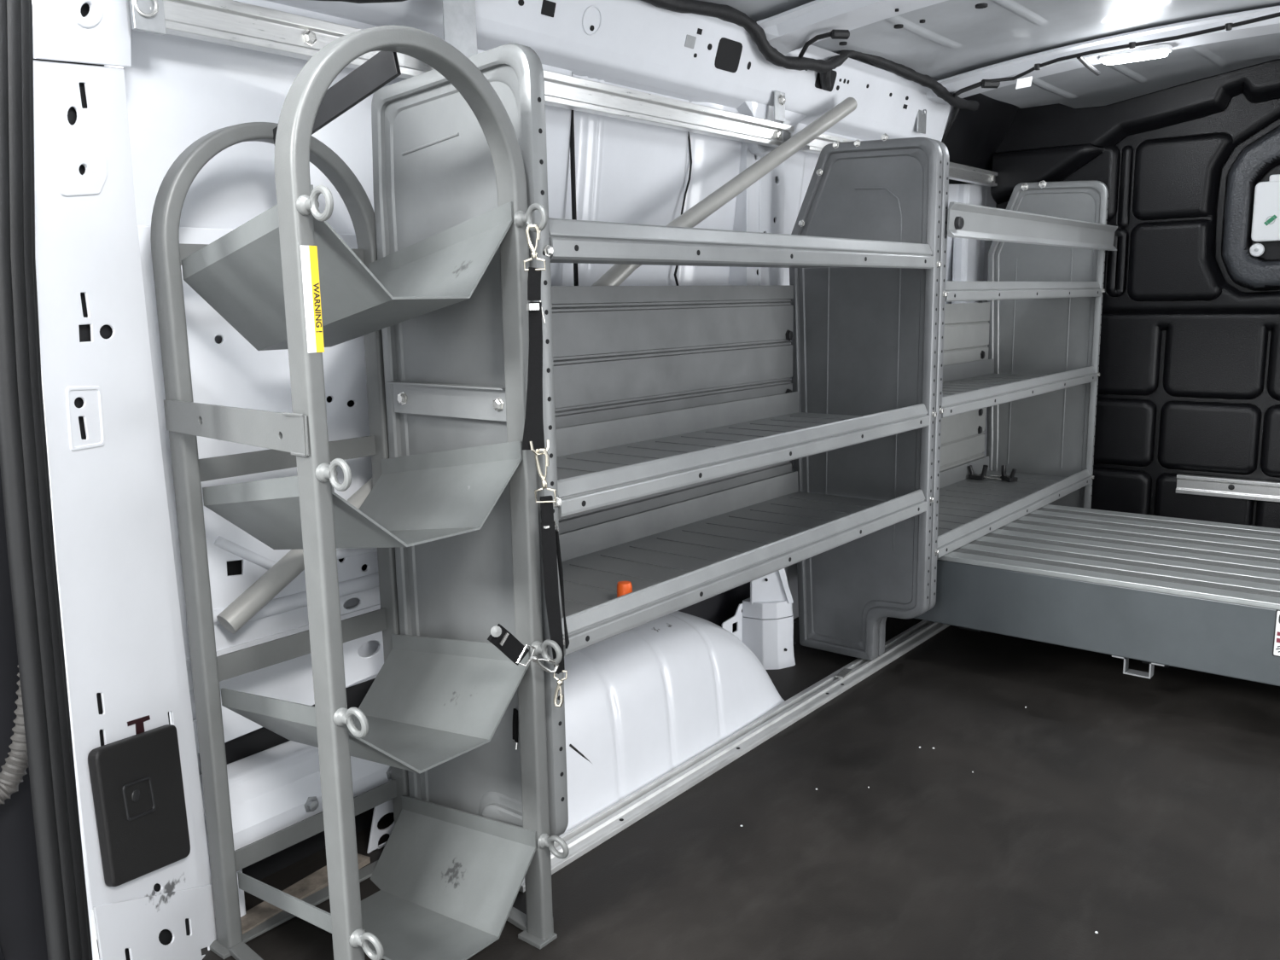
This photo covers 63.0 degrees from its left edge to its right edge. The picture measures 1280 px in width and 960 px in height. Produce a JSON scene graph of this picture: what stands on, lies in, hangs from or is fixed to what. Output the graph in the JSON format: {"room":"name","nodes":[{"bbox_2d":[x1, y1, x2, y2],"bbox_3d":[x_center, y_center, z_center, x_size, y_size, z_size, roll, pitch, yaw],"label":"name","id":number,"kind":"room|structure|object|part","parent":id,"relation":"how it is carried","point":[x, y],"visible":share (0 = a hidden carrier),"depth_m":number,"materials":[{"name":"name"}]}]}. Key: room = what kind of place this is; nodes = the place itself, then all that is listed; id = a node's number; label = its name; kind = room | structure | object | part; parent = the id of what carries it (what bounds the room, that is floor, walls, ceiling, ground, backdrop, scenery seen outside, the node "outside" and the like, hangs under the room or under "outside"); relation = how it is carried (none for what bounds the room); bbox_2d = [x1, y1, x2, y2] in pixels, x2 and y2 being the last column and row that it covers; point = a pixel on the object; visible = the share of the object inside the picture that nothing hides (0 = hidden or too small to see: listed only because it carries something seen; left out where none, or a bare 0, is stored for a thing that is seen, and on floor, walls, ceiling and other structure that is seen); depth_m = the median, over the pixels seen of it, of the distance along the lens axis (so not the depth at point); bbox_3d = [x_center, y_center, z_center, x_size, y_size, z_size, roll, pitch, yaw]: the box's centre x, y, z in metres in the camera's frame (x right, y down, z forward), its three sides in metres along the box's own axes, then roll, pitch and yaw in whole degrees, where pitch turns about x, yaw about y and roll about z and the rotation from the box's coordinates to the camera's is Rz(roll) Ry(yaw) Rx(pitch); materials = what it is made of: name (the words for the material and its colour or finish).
{"room":"vehicle interior","nodes":[
{"label":"vehicle interior","id":0,"kind":"room"},
{"bbox_2d":[31,0,217,959],"bbox_3d":[-0.650,0.074,1.337,0.097,1.477,0.393,-3,10,-8],"label":"pillar","id":1,"kind":"structure","parent":0,"point":[149,893],"depth_m":1.25,"materials":[{"name":"white metal"}]},
{"bbox_2d":[0,466,48,959],"bbox_3d":[-1.077,0.265,0.882,0.079,2.200,1.110,7,13,38],"label":"door","id":2,"kind":"structure","parent":1,"relation":"attached to","point":[22,928],"depth_m":1.28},
{"bbox_2d":[0,664,28,804],"bbox_3d":[-0.738,0.302,1.198,0.029,0.204,0.126,7,13,38],"label":"boot","id":3,"kind":"object","parent":2,"relation":"attached to","point":[16,764],"visible":0.45,"depth_m":1.21,"materials":[{"name":"grey rubber"}]},
{"bbox_2d":[0,0,93,959],"bbox_3d":[-0.638,0.037,1.112,0.040,1.138,0.104,7,13,38],"label":"seal","id":4,"kind":"object","parent":1,"relation":"attached to","point":[24,466],"visible":1,"depth_m":1.09,"materials":[{"name":"black rubber"}]},
{"bbox_2d":[122,0,989,934],"bbox_3d":[0.273,-0.246,2.559,0.136,1.404,3.037,7,12,38],"label":"wall","id":5,"kind":"structure","parent":0,"point":[180,90],"depth_m":1.60,"materials":[{"name":"white metal"}]},
{"bbox_3d":[-0.484,-0.077,1.661,0.030,0.615,0.655,7,13,38],"label":"pressed panel","id":6,"kind":"part","parent":5,"relation":"part of","materials":[{"name":"white paint"}]},
{"bbox_3d":[-0.535,0.305,1.658,0.006,0.145,0.475,7,13,38],"label":"pressed panel","id":7,"kind":"part","parent":5,"relation":"part of","materials":[{"name":"white paint"}]},
{"bbox_2d":[129,0,793,147],"bbox_3d":[-0.133,-0.728,1.875,0.048,0.132,1.590,7,12,38],"label":"track","id":8,"kind":"object","parent":5,"relation":"attached to","point":[227,22],"visible":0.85,"depth_m":1.54,"materials":[{"name":"metal"}]},
{"bbox_3d":[-0.602,-0.584,1.274,0.007,0.070,0.040,7,13,38],"label":"plate","id":9,"kind":"part","parent":8,"relation":"part of","materials":[{"name":"silver metal"}]},
{"bbox_2d":[216,97,857,633],"bbox_3d":[-0.033,-0.364,2.039,0.082,0.944,1.728,8,13,42],"label":"tube","id":10,"kind":"object","parent":5,"relation":"attached to","point":[253,599],"visible":0.46,"depth_m":2.01,"materials":[{"name":"grey paint"}]},
{"bbox_2d":[265,0,955,156],"bbox_3d":[0.098,-0.835,2.175,0.145,0.242,2.680,7,13,38],"label":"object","id":11,"kind":"structure","parent":5,"relation":"attached to","point":[638,44],"depth_m":2.12,"materials":[{"name":"white paint"}]},
{"bbox_2d":[752,0,988,54],"bbox_3d":[0.931,-0.924,1.818,1.700,0.099,0.275,7,13,38],"label":"trim","id":12,"kind":"structure","parent":5,"relation":"attached to","point":[788,31],"depth_m":2.19,"materials":[{"name":"white paint"}]},
{"bbox_2d":[800,109,997,186],"bbox_3d":[0.809,-0.983,3.005,0.027,0.188,1.315,7,13,38],"label":"track","id":13,"kind":"object","parent":5,"relation":"attached to","point":[957,171],"visible":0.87,"depth_m":3.18,"materials":[{"name":"metal"}]},
{"bbox_2d":[941,93,1019,184],"bbox_3d":[1.074,-1.074,3.316,0.127,0.277,0.522,7,13,38],"label":"trim","id":14,"kind":"structure","parent":5,"relation":"attached to","point":[971,138],"depth_m":3.27,"materials":[{"name":"black plastic"}]},
{"bbox_2d":[925,5,1279,104],"bbox_3d":[1.493,-1.056,2.502,1.700,0.099,0.265,7,13,38],"label":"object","id":15,"kind":"structure","parent":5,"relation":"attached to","point":[1013,67],"depth_m":2.65,"materials":[{"name":"white paint"}]},
{"bbox_2d":[981,11,1279,89],"bbox_3d":[1.227,-1.045,2.573,0.254,0.055,0.730,-9,13,-40],"label":"wire","id":16,"kind":"object","parent":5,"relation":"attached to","point":[1025,82],"visible":1,"depth_m":2.53,"materials":[{"name":"black plastic"}]},
{"bbox_2d":[1099,43,1172,64],"bbox_3d":[1.264,-1.085,2.666,0.170,0.022,0.070,7,13,38],"label":"dome lamp","id":17,"kind":"object","parent":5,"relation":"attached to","point":[1155,51],"visible":1,"depth_m":2.64,"materials":[{"name":"white plastic"}]},
{"bbox_2d":[96,616,1279,959],"bbox_3d":[0.870,0.544,2.050,1.860,0.020,3.260,7,13,38],"label":"floor","id":18,"kind":"structure","parent":0,"point":[1141,813],"depth_m":1.75,"materials":[{"name":"rubber"}]},
{"bbox_2d":[150,25,569,959],"bbox_3d":[-0.359,0.075,1.364,0.420,1.202,0.377,7,13,38],"label":"rack","id":19,"kind":"object","parent":18,"relation":"on","point":[449,880],"visible":0.98,"depth_m":1.36,"materials":[{"name":"grey metal"}]},
{"bbox_3d":[-0.583,0.657,1.473,0.044,0.006,0.034,7,13,38],"label":"foot plate","id":20,"kind":"part","parent":19,"relation":"part of","materials":[{"name":"grey paint"}]},
{"bbox_2d":[302,257,314,343],"bbox_3d":[-0.343,-0.186,1.080,0.001,0.087,0.007,7,13,38],"label":"print","id":21,"kind":"object","parent":19,"relation":"attached to","point":[308,263],"depth_m":1.08,"materials":[{"name":"white paper"}]},
{"bbox_2d":[181,184,513,350],"bbox_3d":[-0.367,-0.254,1.317,0.332,0.182,0.319,7,13,38],"label":"tray","id":22,"kind":"object","parent":19,"relation":"on","point":[239,274],"depth_m":1.30,"materials":[{"name":"grey paint"}]},
{"bbox_2d":[202,440,522,549],"bbox_3d":[-0.362,0.030,1.367,0.332,0.158,0.319,7,13,38],"label":"tray","id":23,"kind":"object","parent":19,"relation":"on","point":[420,498],"depth_m":1.37,"materials":[{"name":"grey paint"}]},
{"bbox_2d":[221,634,529,773],"bbox_3d":[-0.357,0.306,1.414,0.332,0.163,0.319,7,13,38],"label":"tray","id":24,"kind":"object","parent":19,"relation":"on","point":[433,701],"depth_m":1.43,"materials":[{"name":"grey paint"}]},
{"bbox_2d":[237,795,536,959],"bbox_3d":[-0.352,0.577,1.461,0.332,0.180,0.319,7,13,38],"label":"tray","id":25,"kind":"object","parent":19,"relation":"on","point":[449,880],"depth_m":1.49,"materials":[{"name":"grey paint"}]},
{"bbox_2d":[487,623,558,749],"bbox_3d":[-0.146,0.282,1.391,0.080,0.240,0.188,-1,10,1],"label":"strap","id":26,"kind":"object","parent":19,"relation":"hanging from","point":[502,638],"visible":1,"depth_m":1.32,"materials":[{"name":"black fabric"},{"name":"zinc steel"}]},
{"bbox_2d":[521,224,546,449],"bbox_3d":[-0.134,-0.175,1.298,0.039,0.278,0.017,-4,10,-17],"label":"strap","id":27,"kind":"object","parent":19,"relation":"hanging from","point":[533,427],"visible":1,"depth_m":1.30,"materials":[{"name":"black fabric"}]},
{"bbox_3d":[-0.145,0.635,1.480,0.044,0.032,0.036,7,13,38],"label":"foot plate","id":28,"kind":"part","parent":19,"relation":"part of","materials":[{"name":"grey paint"}]},
{"bbox_2d":[529,440,569,707],"bbox_3d":[-0.110,0.124,1.367,0.026,0.362,0.080,5,11,31],"label":"strap","id":29,"kind":"object","parent":19,"relation":"hanging from","point":[550,541],"visible":1,"depth_m":1.36,"materials":[{"name":"black fabric"},{"name":"zinc steel"}]},
{"bbox_2d":[371,0,942,836],"bbox_3d":[0.128,-0.185,1.962,0.377,1.448,1.264,7,13,38],"label":"shelving unit","id":30,"kind":"object","parent":18,"relation":"on","point":[675,421],"visible":0.87,"depth_m":1.97,"materials":[{"name":"grey metal"}]},
{"bbox_3d":[-0.245,0.028,1.501,0.331,1.200,0.030,7,13,38],"label":"panel","id":31,"kind":"part","parent":30,"relation":"part of","materials":[{"name":"grey metal"}]},
{"bbox_2d":[616,581,632,597],"bbox_3d":[-0.024,0.178,1.616,0.027,0.041,0.027,7,13,38],"label":"plug","id":32,"kind":"object","parent":30,"relation":"on","point":[623,587],"visible":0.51,"depth_m":1.60,"materials":[{"name":"orange plastic"}]},
{"bbox_3d":[-0.007,-0.128,2.074,0.009,0.507,1.186,7,13,38],"label":"panel","id":33,"kind":"part","parent":30,"relation":"part of","materials":[{"name":"grey metal"}]},
{"bbox_3d":[0.132,-0.421,1.912,0.339,0.064,1.197,7,13,38],"label":"shelf","id":34,"kind":"part","parent":30,"relation":"part of","materials":[{"name":"grey metal"}]},
{"bbox_3d":[0.138,-0.081,1.971,0.339,0.064,1.197,7,13,38],"label":"shelf","id":35,"kind":"part","parent":30,"relation":"part of","materials":[{"name":"grey metal"}]},
{"bbox_3d":[0.141,0.111,2.004,0.339,0.064,1.197,7,13,38],"label":"shelf","id":36,"kind":"part","parent":30,"relation":"part of","materials":[{"name":"grey metal"}]},
{"bbox_3d":[0.513,-0.168,2.453,0.370,1.213,0.034,7,13,38],"label":"panel","id":37,"kind":"part","parent":30,"relation":"part of","materials":[{"name":"grey metal"}]},
{"bbox_2d":[558,610,784,837],"bbox_3d":[-0.071,0.415,2.041,0.317,0.276,0.898,7,13,38],"label":"wheel arch","id":38,"kind":"object","parent":18,"relation":"on","point":[642,701],"visible":0.56,"depth_m":1.95,"materials":[{"name":"white paint"}]},
{"bbox_2d":[518,620,950,892],"bbox_3d":[0.357,0.489,2.298,0.065,0.020,1.788,7,13,38],"label":"rail","id":39,"kind":"object","parent":18,"relation":"on","point":[593,832],"visible":0.8,"depth_m":2.05,"materials":[{"name":"metal"}]},
{"bbox_2d":[742,568,795,669],"bbox_3d":[0.323,0.290,2.547,0.103,0.330,0.121,7,13,38],"label":"post","id":40,"kind":"object","parent":18,"relation":"on","point":[768,620],"visible":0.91,"depth_m":2.53,"materials":[{"name":"white paint"}]},
{"bbox_2d":[721,603,743,641],"bbox_3d":[0.229,0.382,2.526,0.004,0.159,0.105,7,13,38],"label":"plate","id":41,"kind":"object","parent":40,"relation":"attached to","point":[727,625],"visible":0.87,"depth_m":2.53,"materials":[{"name":"white paint"}]},
{"bbox_2d":[878,139,1117,656],"bbox_3d":[0.941,-0.266,2.958,0.392,1.218,1.298,7,13,38],"label":"shelving unit","id":42,"kind":"object","parent":18,"relation":"on","point":[1028,354],"visible":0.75,"depth_m":3.31,"materials":[{"name":"grey metal"}]},
{"bbox_3d":[0.537,-0.173,2.482,0.370,1.213,0.034,7,13,38],"label":"panel","id":43,"kind":"part","parent":42,"relation":"part of","materials":[{"name":"grey metal"}]},
{"bbox_3d":[0.709,-0.570,2.315,0.012,0.028,0.028,7,13,38],"label":"knob","id":44,"kind":"part","parent":42,"relation":"part of","materials":[{"name":"black plastic"}]},
{"bbox_3d":[0.792,-0.221,3.060,0.009,0.575,1.182,7,13,38],"label":"panel","id":45,"kind":"part","parent":42,"relation":"part of","materials":[{"name":"grey metal"}]},
{"bbox_2d":[967,465,1001,480],"bbox_3d":[1.114,-0.025,3.376,0.111,0.047,0.032,7,13,38],"label":"clamp","id":46,"kind":"object","parent":42,"relation":"on","point":[972,475],"visible":1,"depth_m":3.38,"materials":[{"name":"black plastic"}]},
{"bbox_3d":[1.127,-0.008,3.370,0.079,0.012,0.009,6,12,36],"label":"clamp rod","id":47,"kind":"part","parent":46,"relation":"part of","materials":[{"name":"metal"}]},
{"bbox_2d":[990,465,1018,482],"bbox_3d":[1.175,-0.025,3.368,0.032,0.047,0.111,-5,10,-20],"label":"clamp","id":48,"kind":"object","parent":42,"relation":"on","point":[1004,477],"visible":1,"depth_m":3.35,"materials":[{"name":"black plastic"}]},
{"bbox_3d":[0.943,0.051,2.999,0.339,0.064,1.199,7,13,38],"label":"shelf","id":49,"kind":"part","parent":42,"relation":"part of","materials":[{"name":"grey metal"}]},
{"bbox_3d":[0.937,-0.274,2.943,0.339,0.064,1.199,7,13,38],"label":"shelf","id":50,"kind":"part","parent":42,"relation":"part of","materials":[{"name":"grey metal"}]},
{"bbox_3d":[0.986,-0.518,2.857,0.201,0.046,1.199,7,13,38],"label":"shelf","id":51,"kind":"part","parent":42,"relation":"part of","materials":[{"name":"grey metal"}]},
{"bbox_3d":[1.307,-0.395,3.414,0.370,1.129,0.018,7,13,38],"label":"panel","id":52,"kind":"part","parent":42,"relation":"part of","materials":[{"name":"grey metal"}]},
{"bbox_2d":[914,504,1279,686],"bbox_3d":[1.404,0.316,2.426,1.360,0.280,0.752,7,13,38],"label":"platform","id":53,"kind":"object","parent":18,"relation":"on","point":[1195,595],"visible":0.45,"depth_m":2.34,"materials":[{"name":"grey metal"}]},
{"bbox_3d":[0.894,0.345,2.806,0.060,0.112,0.040,7,13,38],"label":"leg","id":54,"kind":"part","parent":53,"relation":"part of","materials":[{"name":"plastic"}]},
{"bbox_3d":[1.252,0.388,2.520,0.060,0.112,0.040,7,13,38],"label":"leg","id":55,"kind":"part","parent":53,"relation":"part of","materials":[{"name":"metal"}]},
{"bbox_2d":[978,186,996,456],"bbox_3d":[2.105,-0.481,3.379,1.900,1.540,0.620,7,13,38],"label":"wall","id":56,"kind":"structure","parent":0,"point":[985,245],"depth_m":3.67,"materials":[{"name":"grey metal"}]},
{"bbox_2d":[696,0,1279,108],"bbox_3d":[1.067,-0.989,1.999,1.776,0.085,3.912,7,13,38],"label":"ceiling","id":57,"kind":"structure","parent":0,"point":[956,37],"depth_m":2.59,"materials":[{"name":"metal"}]},
{"bbox_2d":[314,0,1000,110],"bbox_3d":[0.273,-0.897,2.201,0.220,0.201,2.338,8,13,41],"label":"harness","id":58,"kind":"object","parent":57,"relation":"attached to","point":[726,13],"visible":0.95,"depth_m":2.35,"materials":[{"name":"black plastic"}]},
{"bbox_2d":[990,58,1279,529],"bbox_3d":[1.873,-0.435,3.066,1.704,1.524,0.123,7,13,38],"label":"wall","id":59,"kind":"structure","parent":0,"point":[1189,381],"depth_m":3.22,"materials":[{"name":"black plastic"}]},
{"bbox_2d":[1175,473,1279,502],"bbox_3d":[2.027,0.049,3.058,0.825,0.058,0.026,7,13,38],"label":"track","id":60,"kind":"object","parent":59,"relation":"attached to","point":[1186,484],"visible":1,"depth_m":3.22,"materials":[{"name":"metal"}]},
{"bbox_2d":[1249,174,1279,256],"bbox_3d":[1.916,-0.763,2.992,0.286,0.232,0.020,7,13,38],"label":"hatch","id":61,"kind":"object","parent":59,"relation":"attached to","point":[1265,224],"visible":1,"depth_m":3.05,"materials":[{"name":"white plastic"}]},
{"bbox_3d":[1.824,-0.680,3.086,0.040,0.040,0.016,7,13,38],"label":"latch knob","id":62,"kind":"part","parent":61,"relation":"part of","materials":[{"name":"white plastic"}]},
{"label":"outside","id":63,"kind":"structure","parent":0,"visible":0},
{"bbox_2d":[92,909,97,939],"bbox_3d":[-0.637,1.537,0.166,11.000,0.040,15.000,7,13,38],"label":"ground","id":64,"kind":"structure","parent":63,"point":[92,910],"depth_m":2.61,"materials":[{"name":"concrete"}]}
]}

